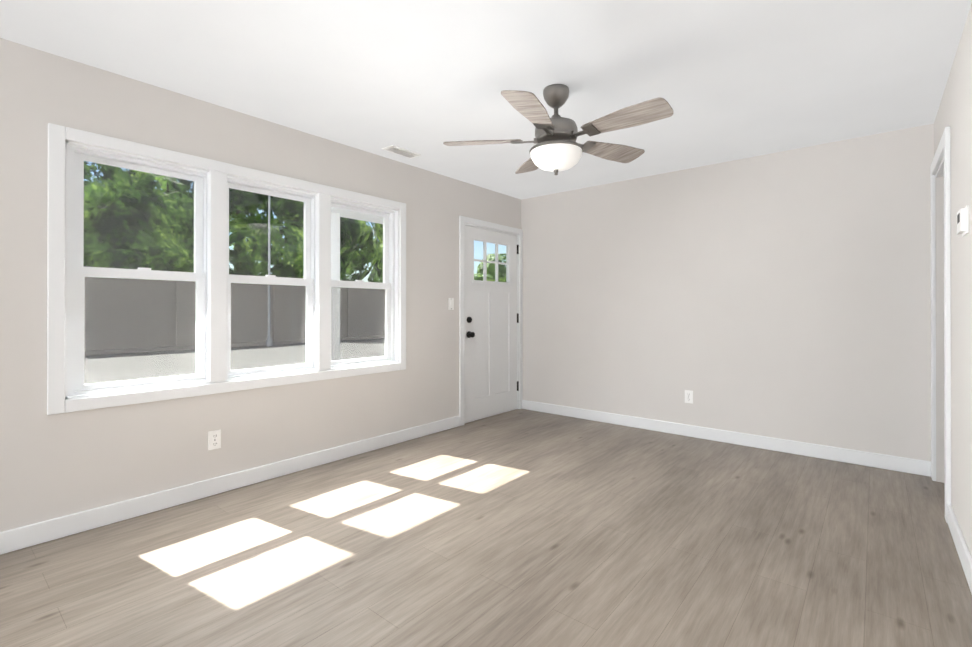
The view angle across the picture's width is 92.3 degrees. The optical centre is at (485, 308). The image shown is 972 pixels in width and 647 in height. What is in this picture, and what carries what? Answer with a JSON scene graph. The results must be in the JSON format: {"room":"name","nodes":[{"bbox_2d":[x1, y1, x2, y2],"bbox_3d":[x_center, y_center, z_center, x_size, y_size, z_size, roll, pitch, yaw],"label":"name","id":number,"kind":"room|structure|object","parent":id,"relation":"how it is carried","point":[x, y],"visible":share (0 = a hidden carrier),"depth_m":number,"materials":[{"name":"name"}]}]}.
{"room":"empty living room","nodes":[
{"label":"empty living room","id":0,"kind":"room"},
{"bbox_2d":[0,38,520,531],"bbox_3d":[-2.774,-0.061,1.751,0.150,2.440,10.080,0,0,40],"label":"wall","id":1,"kind":"structure","parent":0,"point":[62,464],"depth_m":2.76,"materials":[{"name":"paint"}]},
{"bbox_2d":[208,429,220,449],"bbox_3d":[-1.695,0.822,2.919,0.008,0.115,0.070,0,0,40],"label":"electrical outlet","id":2,"kind":"object","parent":1,"relation":"attached to","point":[214,439],"visible":1,"depth_m":2.92,"materials":[{"name":"white plastic"}]},
{"bbox_2d":[47,123,405,414],"bbox_3d":[-1.513,-0.197,3.271,0.198,1.460,2.310,0,0,40],"label":"window unit","id":3,"kind":"structure","parent":1,"relation":"in","point":[78,272],"depth_m":2.76,"materials":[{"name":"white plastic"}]},
{"bbox_2d":[227,178,314,378],"bbox_3d":[-1.516,-0.194,3.273,0.085,1.301,0.689,0,0,40],"label":"window unit","id":4,"kind":"structure","parent":3,"relation":"attached to","point":[308,279],"depth_m":3.31,"materials":[{"name":"white plastic"}]},
{"bbox_2d":[331,199,394,367],"bbox_3d":[-1.046,-0.193,3.837,0.085,1.301,0.689,0,0,40],"label":"window unit","id":5,"kind":"structure","parent":3,"relation":"attached to","point":[387,285],"depth_m":3.94,"materials":[{"name":"white plastic"}]},
{"bbox_2d":[0,416,459,554],"bbox_3d":[-3.052,1.106,1.285,0.016,0.105,8.712,0,0,40],"label":"baseboard","id":6,"kind":"structure","parent":1,"relation":"attached to","point":[18,538],"depth_m":2.81,"materials":[{"name":"white wood"}]},
{"bbox_2d":[448,298,453,309],"bbox_3d":[-0.337,-0.043,4.549,0.012,0.115,0.070,0,0,40],"label":"light switch","id":7,"kind":"object","parent":1,"relation":"attached to","point":[450,303],"visible":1,"depth_m":4.54,"materials":[{"name":"white plastic"}]},
{"bbox_2d":[459,216,522,425],"bbox_3d":[0.022,0.124,5.090,0.170,2.088,1.064,0,0,40],"label":"door frame","id":8,"kind":"structure","parent":1,"relation":"attached to","point":[463,220],"depth_m":4.84,"materials":[{"name":"white wood"}]},
{"bbox_2d":[465,225,518,421],"bbox_3d":[0.084,0.157,5.051,0.114,1.993,0.921,0,0,40],"label":"entry door","id":9,"kind":"structure","parent":1,"relation":"in","point":[491,322],"depth_m":5.03,"materials":[{"name":"white paint"}]},
{"bbox_2d":[0,409,971,646],"bbox_3d":[-0.896,1.215,0.182,5.040,0.120,10.080,0,0,40],"label":"floor","id":10,"kind":"structure","parent":0,"point":[521,528],"depth_m":2.18,"materials":[{"name":"laminate"}]},
{"bbox_2d":[0,0,971,199],"bbox_3d":[-0.896,-1.345,0.189,5.040,0.120,10.080,0,0,40],"label":"ceiling","id":11,"kind":"structure","parent":0,"point":[729,80],"depth_m":2.46,"materials":[{"name":"paint"}]},
{"bbox_2d":[382,145,420,158],"bbox_3d":[-0.685,-1.271,3.801,0.130,0.008,0.300,0,0,40],"label":"ceiling vent","id":12,"kind":"object","parent":11,"relation":"in","point":[400,151],"visible":1,"depth_m":3.79,"materials":[{"name":"white metal"}]},
{"bbox_2d":[443,84,672,174],"bbox_3d":[0.435,-1.027,2.700,1.252,0.503,1.289,0,0,40],"label":"fan","id":13,"kind":"object","parent":11,"relation":"hanging from","point":[557,147],"visible":1,"depth_m":2.62,"materials":[{"name":"brown wood"}]},
{"bbox_2d":[521,124,933,460],"bbox_3d":[2.340,-0.055,3.952,4.890,2.440,0.150,0,0,40],"label":"wall","id":14,"kind":"structure","parent":0,"point":[786,295],"depth_m":3.93,"materials":[{"name":"paint"}]},
{"bbox_2d":[685,390,692,403],"bbox_3d":[1.848,0.806,4.257,0.070,0.115,0.008,0,0,40],"label":"electrical outlet","id":15,"kind":"object","parent":14,"relation":"attached to","point":[688,396],"visible":1,"depth_m":4.25,"materials":[{"name":"white plastic"}]},
{"bbox_2d":[522,400,930,476],"bbox_3d":[1.749,1.113,4.333,3.490,0.105,0.016,0,0,40],"label":"baseboard","id":16,"kind":"structure","parent":14,"relation":"attached to","point":[894,463],"depth_m":3.92,"materials":[{"name":"white wood"}]},
{"bbox_2d":[934,4,971,556],"bbox_3d":[-0.026,-0.067,-0.637,0.150,2.440,9.930,0,0,40],"label":"wall","id":17,"kind":"structure","parent":0,"point":[954,112],"depth_m":2.28,"materials":[{"name":"paint"}]},
{"bbox_2d":[930,126,950,522],"bbox_3d":[2.841,0.090,2.818,0.170,2.145,0.900,0,0,40],"label":"trim","id":18,"kind":"structure","parent":17,"relation":"attached to","point":[943,153],"depth_m":2.56,"materials":[{"name":"white wood"}]},
{"bbox_2d":[947,505,971,593],"bbox_3d":[-0.338,1.100,-0.884,0.016,0.105,8.855,0,0,40],"label":"baseboard","id":19,"kind":"structure","parent":17,"relation":"attached to","point":[964,555],"depth_m":2.14,"materials":[{"name":"white wood"}]},
{"bbox_2d":[957,205,968,236],"bbox_3d":[2.138,-0.390,2.097,0.025,0.120,0.140,0,0,40],"label":"thermostat","id":20,"kind":"object","parent":17,"relation":"attached to","point":[963,221],"visible":1,"depth_m":2.05,"materials":[{"name":"white plastic"}]},
{"label":"outside","id":21,"kind":"structure","parent":0,"visible":0},
{"bbox_2d":[84,338,384,383],"bbox_3d":[-16.659,1.656,39.757,69.849,0.200,120.000,0,0,40],"label":"ground","id":22,"kind":"structure","parent":21,"point":[250,357],"depth_m":13.60,"materials":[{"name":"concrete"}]},
{"bbox_2d":[84,161,192,271],"bbox_3d":[-17.207,-2.828,21.224,6.370,8.674,7.169,0,0,40],"label":"tree","id":23,"kind":"object","parent":22,"relation":"on","point":[120,249],"depth_m":20.39,"materials":[{"name":"green plant"}]},
{"bbox_2d":[92,163,193,271],"bbox_3d":[-16.621,-3.307,23.815,4.701,9.646,6.048,0,0,40],"label":"tree","id":24,"kind":"object","parent":22,"relation":"on","point":[175,203],"depth_m":22.62,"materials":[{"name":"green plant"}]},
{"bbox_2d":[155,177,303,277],"bbox_3d":[-14.201,-5.813,27.377,7.714,14.676,8.238,0,0,40],"label":"tree","id":25,"kind":"object","parent":22,"relation":"on","point":[243,240],"depth_m":25.71,"materials":[{"name":"green plant"}]},
{"bbox_2d":[85,277,384,354],"bbox_3d":[-5.498,0.206,23.950,0.760,2.620,90.000,0,0,40],"label":"fence","id":26,"kind":"object","parent":22,"relation":"on","point":[170,321],"depth_m":17.22,"materials":[{"name":"wood"}]},
{"bbox_2d":[266,195,271,345],"bbox_3d":[-8.044,-1.774,18.136,1.820,6.550,0.240,0,0,40],"label":"pole","id":27,"kind":"object","parent":22,"relation":"on","point":[267,339],"depth_m":18.61,"materials":[{"name":"silver metal"}]},
{"bbox_2d":[274,199,372,280],"bbox_3d":[-11.116,-5.361,30.730,6.374,13.788,7.148,0,0,40],"label":"tree","id":28,"kind":"object","parent":22,"relation":"on","point":[292,210],"depth_m":29.79,"materials":[{"name":"green plant"}]},
{"bbox_2d":[282,207,377,280],"bbox_3d":[-11.743,-6.379,34.597,8.005,15.844,8.898,0,0,40],"label":"tree","id":29,"kind":"object","parent":22,"relation":"on","point":[350,267],"depth_m":35.65,"materials":[{"name":"green plant"}]},
{"bbox_2d":[331,207,382,360],"bbox_3d":[-0.680,0.110,5.747,1.750,2.720,2.058,0,0,40],"label":"window frame","id":30,"kind":"structure","parent":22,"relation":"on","point":[336,240],"depth_m":5.53,"materials":[{"name":"white plastic"}]},
{"bbox_2d":[367,224,382,281],"bbox_3d":[-5.871,-4.186,40.311,8.536,11.487,7.815,0,0,40],"label":"tree","id":31,"kind":"object","parent":22,"relation":"on","point":[375,270],"depth_m":39.11,"materials":[{"name":"green plant"}]},
{"bbox_2d":[371,222,382,282],"bbox_3d":[-5.938,-3.546,36.194,6.661,10.187,5.408,0,0,40],"label":"tree","id":32,"kind":"object","parent":22,"relation":"on","point":[379,236],"depth_m":35.76,"materials":[{"name":"green plant"}]},
{"bbox_2d":[474,253,505,281],"bbox_3d":[0.939,-1.875,45.257,5.392,6.890,5.846,0,0,40],"label":"tree","id":33,"kind":"object","parent":22,"relation":"on","point":[491,267],"depth_m":44.16,"materials":[{"name":"green plant"}]}
]}

